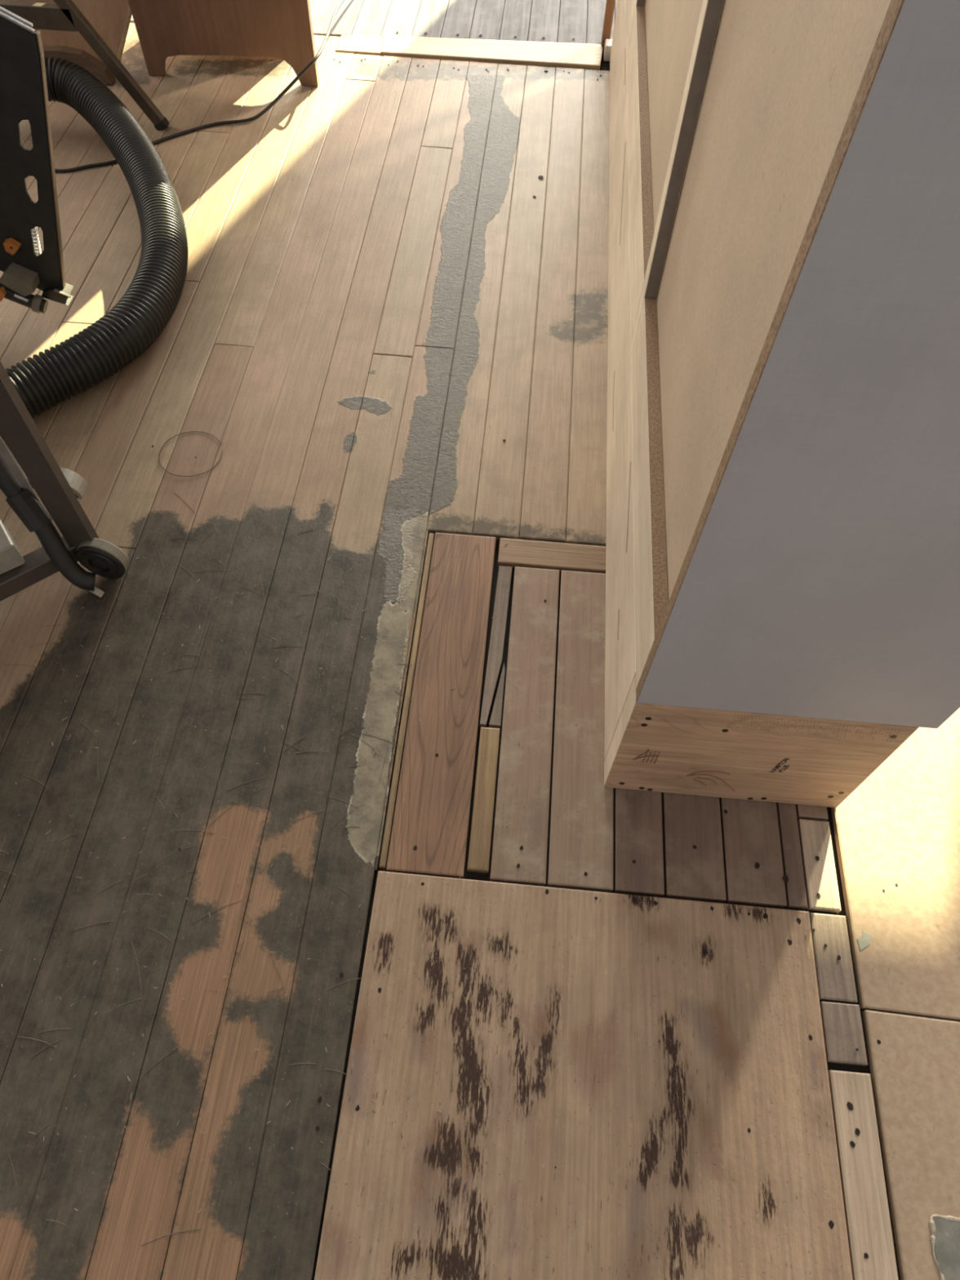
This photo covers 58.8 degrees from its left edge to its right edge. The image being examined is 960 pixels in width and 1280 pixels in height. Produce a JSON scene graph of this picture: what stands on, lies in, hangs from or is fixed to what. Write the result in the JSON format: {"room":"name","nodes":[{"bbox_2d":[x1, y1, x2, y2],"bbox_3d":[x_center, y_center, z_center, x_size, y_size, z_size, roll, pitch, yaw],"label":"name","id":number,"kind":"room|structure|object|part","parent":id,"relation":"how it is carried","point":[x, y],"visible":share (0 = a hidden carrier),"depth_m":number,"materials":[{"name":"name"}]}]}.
{"room":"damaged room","nodes":[
{"label":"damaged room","id":0,"kind":"room"},
{"bbox_2d":[0,0,959,1279],"bbox_3d":[0.692,-1.507,2.435,7.400,0.051,7.650,5,58,1],"label":"floor","id":1,"kind":"structure","parent":0,"point":[728,1047],"depth_m":1.27,"materials":[{"name":"brown wood"}]},
{"bbox_2d":[0,6,73,313],"bbox_3d":[-1.085,-0.871,1.524,0.822,0.741,0.174,5,58,1],"label":"saw","id":2,"kind":"object","parent":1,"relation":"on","point":[24,95],"visible":1,"depth_m":1.50,"materials":[{"name":"black paint"}]},
{"bbox_3d":[-0.940,-0.680,1.667,0.039,0.032,0.030,5,58,1],"label":"lever","id":3,"kind":"part","parent":2,"relation":"part of","materials":[{"name":"orange plastic"}]},
{"bbox_3d":[-0.942,-0.687,1.665,0.172,0.093,0.027,5,58,1],"label":"fence rod","id":4,"kind":"part","parent":2,"relation":"part of","materials":[{"name":"black paint"}]},
{"bbox_3d":[-0.839,-0.691,1.694,0.058,0.034,0.030,5,58,1],"label":"rail","id":5,"kind":"part","parent":2,"relation":"part of","materials":[{"name":"black paint"}]},
{"bbox_2d":[0,360,129,601],"bbox_3d":[-1.069,-0.287,1.031,0.931,0.950,0.600,5,58,1],"label":"stand","id":6,"kind":"object","parent":1,"relation":"on","point":[58,488],"visible":1,"depth_m":1.38,"materials":[{"name":"grey metal"}]},
{"bbox_3d":[-0.910,-0.020,1.373,0.572,0.036,0.036,-33,64,-20],"label":"rail","id":7,"kind":"part","parent":6,"relation":"part of","materials":[{"name":"beige metal"}]},
{"bbox_3d":[-0.662,-0.395,1.084,0.048,0.904,0.018,5,58,1],"label":"leg","id":8,"kind":"part","parent":6,"relation":"part of","materials":[{"name":"beige metal"}]},
{"bbox_3d":[-0.786,-0.280,1.499,0.174,0.046,0.032,5,58,1],"label":"foot arm","id":9,"kind":"part","parent":6,"relation":"part of","materials":[{"name":"metal"}]},
{"bbox_2d":[4,0,132,84],"bbox_3d":[-1.226,-2.017,2.060,0.612,1.052,0.382,5,58,1],"label":"panel","id":10,"kind":"object","parent":1,"relation":"on","point":[111,19],"visible":0.49,"depth_m":2.36,"materials":[{"name":"beige wood"}]},
{"bbox_2d":[0,0,168,130],"bbox_3d":[-1.327,-1.598,2.004,1.009,0.702,0.026,5,58,1],"label":"folding stand","id":11,"kind":"object","parent":1,"relation":"on","point":[64,15],"visible":1,"depth_m":2.09,"materials":[{"name":"brown metal"}]},
{"bbox_3d":[-1.040,-1.575,1.994,0.425,0.697,0.022,5,58,1],"label":"leg","id":12,"kind":"part","parent":11,"relation":"part of","materials":[{"name":"brown metal"}]},
{"bbox_2d":[5,55,188,417],"bbox_3d":[-1.061,-0.922,1.891,0.814,0.168,1.315,-2,58,-3],"label":"hose","id":13,"kind":"object","parent":1,"relation":"on","point":[90,357],"visible":0.91,"depth_m":1.82,"materials":[{"name":"black plastic"}]},
{"bbox_2d":[158,431,222,476],"bbox_3d":[-0.561,-0.361,1.652,0.122,0.003,0.122,5,58,1],"label":"ring","id":14,"kind":"object","parent":1,"relation":"on","point":[191,431],"visible":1,"depth_m":1.65,"materials":[{"name":"brown"}]},
{"bbox_2d":[54,0,344,172],"bbox_3d":[-0.603,-1.779,2.489,0.549,0.100,2.040,30,62,16],"label":"power cord","id":15,"kind":"object","parent":1,"relation":"on","point":[310,64],"visible":0.85,"depth_m":2.30,"materials":[{"name":"black rubber"}]},
{"bbox_2d":[128,0,319,86],"bbox_3d":[-0.669,-2.040,2.175,0.491,0.900,0.500,5,58,1],"label":"wooden cabinet","id":16,"kind":"object","parent":1,"relation":"on","point":[282,29],"visible":0.98,"depth_m":2.31,"materials":[{"name":"brown wood"}]},
{"bbox_2d":[603,39,612,61],"bbox_3d":[0.415,-1.769,2.559,0.082,0.042,0.047,5,58,1],"label":"trim","id":17,"kind":"structure","parent":1,"relation":"on","point":[607,47],"depth_m":2.54,"materials":[{"name":"white wood"}]},
{"bbox_2d":[600,0,615,53],"bbox_3d":[0.405,-2.366,1.710,0.024,2.112,0.045,5,58,1],"label":"trim","id":18,"kind":"structure","parent":1,"relation":"on","point":[610,4],"depth_m":2.52,"materials":[{"name":"brown wood"}]},
{"bbox_2d":[604,0,959,807],"bbox_3d":[0.499,-1.060,1.438,0.394,1.158,2.364,5,58,1],"label":"base cabinet","id":19,"kind":"object","parent":1,"relation":"on","point":[783,522],"visible":1,"depth_m":0.84,"materials":[{"name":"brown wood"}]},
{"bbox_3d":[0.378,-1.647,2.094,0.018,0.115,0.619,5,58,1],"label":"rail","id":20,"kind":"part","parent":19,"relation":"part of","materials":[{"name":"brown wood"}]},
{"bbox_3d":[0.307,-0.943,1.648,0.018,0.115,0.974,5,58,1],"label":"rail","id":21,"kind":"part","parent":19,"relation":"part of","materials":[{"name":"brown wood"}]},
{"bbox_3d":[0.235,-0.233,1.199,0.018,0.115,0.630,5,58,1],"label":"rail","id":22,"kind":"part","parent":19,"relation":"part of","materials":[{"name":"brown wood"}]},
{"bbox_3d":[0.332,-1.140,1.332,0.012,0.861,0.975,5,58,1],"label":"recessed panel","id":23,"kind":"part","parent":19,"relation":"part of","materials":[{"name":"beige wood"}]},
{"bbox_3d":[0.260,-0.431,0.883,0.012,0.861,0.632,5,58,1],"label":"recessed panel","id":24,"kind":"part","parent":19,"relation":"part of","materials":[{"name":"beige wood"}]}
]}

